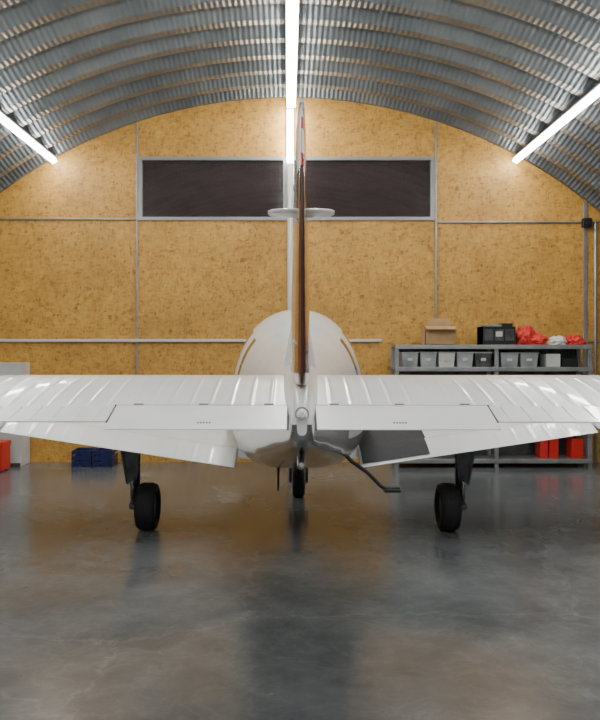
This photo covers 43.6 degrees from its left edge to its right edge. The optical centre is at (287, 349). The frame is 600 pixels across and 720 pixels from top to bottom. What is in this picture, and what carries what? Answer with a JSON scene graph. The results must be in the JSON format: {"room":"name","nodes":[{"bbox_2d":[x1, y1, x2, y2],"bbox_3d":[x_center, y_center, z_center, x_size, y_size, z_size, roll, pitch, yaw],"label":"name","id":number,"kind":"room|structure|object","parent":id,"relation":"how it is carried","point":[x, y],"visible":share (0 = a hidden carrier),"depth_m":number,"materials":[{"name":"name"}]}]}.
{"room":"aircraft hangar","nodes":[
{"label":"aircraft hangar","id":0,"kind":"room"},
{"bbox_2d":[0,462,599,719],"bbox_3d":[0.000,1.900,3.525,15.596,0.200,17.650,0,0,0],"label":"floor","id":1,"kind":"structure","parent":0,"point":[347,598],"depth_m":5.50,"materials":[{"name":"concrete"}]},
{"bbox_2d":[0,440,10,471],"bbox_3d":[-4.405,1.545,11.172,0.430,0.510,0.375,0,0,0],"label":"toolbox","id":2,"kind":"object","parent":1,"relation":"on","point":[4,444],"visible":1,"depth_m":11.15,"materials":[{"name":"red metal"}]},
{"bbox_2d":[0,363,29,466],"bbox_3d":[-4.535,1.000,11.750,0.830,1.600,0.460,0,0,0],"label":"cabinet","id":3,"kind":"object","parent":1,"relation":"on","point":[20,445],"visible":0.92,"depth_m":11.55,"materials":[{"name":"grey"}]},
{"bbox_2d":[71,447,117,466],"bbox_3d":[-3.010,1.673,11.697,0.620,0.255,0.405,0,0,0],"label":"crate","id":4,"kind":"object","parent":1,"relation":"on","point":[85,456],"visible":0.99,"depth_m":11.50,"materials":[{"name":"blue plastic"}]},
{"bbox_2d":[0,98,599,530],"bbox_3d":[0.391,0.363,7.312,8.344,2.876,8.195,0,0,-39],"label":"airplane","id":5,"kind":"object","parent":1,"relation":"on","point":[297,396],"visible":1,"depth_m":3.55,"materials":[{"name":"grey paint"}]},
{"bbox_2d":[295,407,308,419],"bbox_3d":[0.056,0.255,2.978,0.058,0.058,0.065,0,0,1],"label":"tail lamp","id":6,"kind":"object","parent":5,"relation":"attached to","point":[301,413],"depth_m":2.96,"materials":[{"name":"white"}]},
{"bbox_2d":[391,345,591,467],"bbox_3d":[3.130,0.860,11.664,3.000,1.880,0.512,0,0,0],"label":"storage shelf","id":7,"kind":"object","parent":1,"relation":"on","point":[520,453],"visible":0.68,"depth_m":11.44,"materials":[{"name":"metal"}]},
{"bbox_2d":[421,318,456,344],"bbox_3d":[2.330,-0.292,11.619,0.460,0.415,0.478,0,0,0],"label":"cardboard box","id":8,"kind":"object","parent":7,"relation":"on","point":[438,331],"visible":1,"depth_m":11.48,"materials":[{"name":"beige cardboard"}]},
{"bbox_2d":[399,352,538,366],"bbox_3d":[3.090,0.594,11.630,2.720,1.130,0.380,0,0,0],"label":"storage bins","id":9,"kind":"object","parent":7,"relation":"on","point":[406,359],"visible":0.47,"depth_m":11.46,"materials":[{"name":"plastic"}]},
{"bbox_2d":[477,323,515,344],"bbox_3d":[3.230,-0.247,11.643,0.500,0.325,0.354,0,0,0],"label":"plastic crate","id":10,"kind":"object","parent":7,"relation":"on","point":[503,333],"visible":1,"depth_m":11.48,"materials":[{"name":"black paint"}]},
{"bbox_2d":[516,325,547,344],"bbox_3d":[3.766,-0.239,11.640,0.562,0.314,0.363,0,0,0],"label":"jacket","id":11,"kind":"object","parent":7,"relation":"on","point":[526,335],"visible":0.99,"depth_m":11.53,"materials":[{"name":"fabric"}]},
{"bbox_2d":[524,354,577,374],"bbox_3d":[3.120,0.609,11.620,2.640,1.100,0.300,0,0,0],"label":"boxes","id":12,"kind":"object","parent":7,"relation":"on","point":[546,360],"visible":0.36,"depth_m":11.47,"materials":[{"name":"white cardboard"}]},
{"bbox_2d":[547,335,566,344],"bbox_3d":[4.170,-0.155,11.622,0.301,0.147,0.302,0,0,-32],"label":"rag","id":13,"kind":"object","parent":7,"relation":"on","point":[555,340],"visible":1,"depth_m":11.53,"materials":[{"name":"white fabric"}]},
{"bbox_2d":[535,436,582,457],"bbox_3d":[4.190,1.490,11.595,0.660,0.339,0.250,0,0,0],"label":"cans","id":14,"kind":"object","parent":7,"relation":"in","point":[574,445],"visible":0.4,"depth_m":11.47,"materials":[{"name":"red plastic"}]},
{"bbox_2d":[565,334,585,344],"bbox_3d":[4.461,-0.163,11.642,0.315,0.163,0.320,0,0,0],"label":"cloth","id":15,"kind":"object","parent":7,"relation":"on","point":[575,339],"visible":0.96,"depth_m":11.55,"materials":[{"name":"fabric"}]},
{"bbox_2d":[0,98,599,461],"bbox_3d":[0.000,-1.185,12.125,15.196,5.970,0.150,0,0,0],"label":"wall","id":16,"kind":"structure","parent":0,"point":[60,279],"depth_m":12.05,"materials":[{"name":"yellow wood"}]},
{"bbox_2d":[0,218,134,219],"bbox_3d":[-4.525,-2.103,12.034,4.150,0.025,0.029,0,0,0],"label":"trim","id":17,"kind":"structure","parent":16,"relation":"attached to","point":[0,218],"depth_m":12.02,"materials":[{"name":"paint"}]},
{"bbox_2d":[136,122,137,374],"bbox_3d":[-2.425,-0.924,12.034,0.030,5.448,0.029,0,0,0],"label":"trim","id":18,"kind":"structure","parent":16,"relation":"attached to","point":[136,122],"depth_m":12.02,"materials":[{"name":"paint"}]},
{"bbox_2d":[0,339,381,341],"bbox_3d":[-2.700,-0.152,12.027,8.400,0.045,0.044,0,0,0],"label":"trim","id":19,"kind":"structure","parent":16,"relation":"attached to","point":[1,340],"depth_m":12.01,"materials":[{"name":"grey metal"}]},
{"bbox_2d":[138,157,286,220],"bbox_3d":[-1.210,-2.590,12.075,2.380,1.020,0.110,0,0,0],"label":"window","id":20,"kind":"structure","parent":16,"relation":"in","point":[169,188],"depth_m":12.08,"materials":[{"name":"grey glass"}]},
{"bbox_2d":[286,104,286,155],"bbox_3d":[-0.020,-3.570,12.034,0.020,0.920,0.029,0,0,0],"label":"trim","id":21,"kind":"structure","parent":16,"relation":"attached to","point":[286,104],"depth_m":12.02,"materials":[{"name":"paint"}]},
{"bbox_2d":[286,163,293,309],"bbox_3d":[0.035,-0.585,11.973,0.120,4.770,0.095,0,0,0],"label":"conduit pipe","id":22,"kind":"object","parent":16,"relation":"attached to","point":[289,186],"visible":0.38,"depth_m":11.93,"materials":[{"name":"grey"}]},
{"bbox_2d":[293,157,434,220],"bbox_3d":[1.165,-2.590,12.075,2.370,1.020,0.110,0,0,0],"label":"window","id":23,"kind":"structure","parent":16,"relation":"in","point":[355,188],"depth_m":12.08,"materials":[{"name":"grey glass"}]},
{"bbox_2d":[435,121,436,317],"bbox_3d":[2.375,-0.932,12.034,0.030,5.464,0.029,0,0,0],"label":"trim","id":24,"kind":"structure","parent":16,"relation":"attached to","point":[435,121],"depth_m":12.02,"materials":[{"name":"paint"}]},
{"bbox_2d":[437,221,599,222],"bbox_3d":[4.400,-2.053,12.034,4.000,0.025,0.029,0,0,0],"label":"trim","id":25,"kind":"structure","parent":16,"relation":"attached to","point":[438,221],"depth_m":12.02,"materials":[{"name":"paint"}]},
{"bbox_2d":[583,202,586,456],"bbox_3d":[4.770,-0.285,12.034,0.060,4.169,0.029,0,0,0],"label":"trim","id":26,"kind":"structure","parent":16,"relation":"attached to","point":[584,203],"depth_m":12.02,"materials":[{"name":"paint"}]},
{"bbox_2d":[581,218,596,462],"bbox_3d":[4.822,-0.150,11.957,0.244,3.900,0.134,0,0,0],"label":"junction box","id":27,"kind":"object","parent":16,"relation":"attached to","point":[585,222],"visible":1,"depth_m":11.98,"materials":[{"name":"paint"}]},
{"bbox_2d":[0,0,599,211],"bbox_3d":[0.000,-1.188,3.385,15.248,5.977,17.530,0,0,0],"label":"ceiling","id":28,"kind":"structure","parent":0,"point":[73,73],"depth_m":9.73,"materials":[{"name":"metal"}]},
{"bbox_2d":[0,110,56,162],"bbox_3d":[-3.739,-3.056,3.625,0.133,0.183,16.650,0,0,0],"label":"tube light","id":29,"kind":"object","parent":28,"relation":"attached to","point":[5,120],"depth_m":10.60,"materials":[{"name":"white plastic"}]},
{"bbox_2d":[286,0,298,163],"bbox_3d":[0.050,-3.508,3.659,0.150,1.055,16.718,0,0,0],"label":"tube light","id":30,"kind":"object","parent":28,"relation":"attached to","point":[292,6],"depth_m":10.20,"materials":[{"name":"white plastic"}]},
{"bbox_2d":[513,83,599,162],"bbox_3d":[3.639,-3.060,3.625,0.131,0.183,16.650,0,0,0],"label":"tube light","id":31,"kind":"object","parent":28,"relation":"attached to","point":[593,94],"depth_m":9.91,"materials":[{"name":"white plastic"}]}
]}

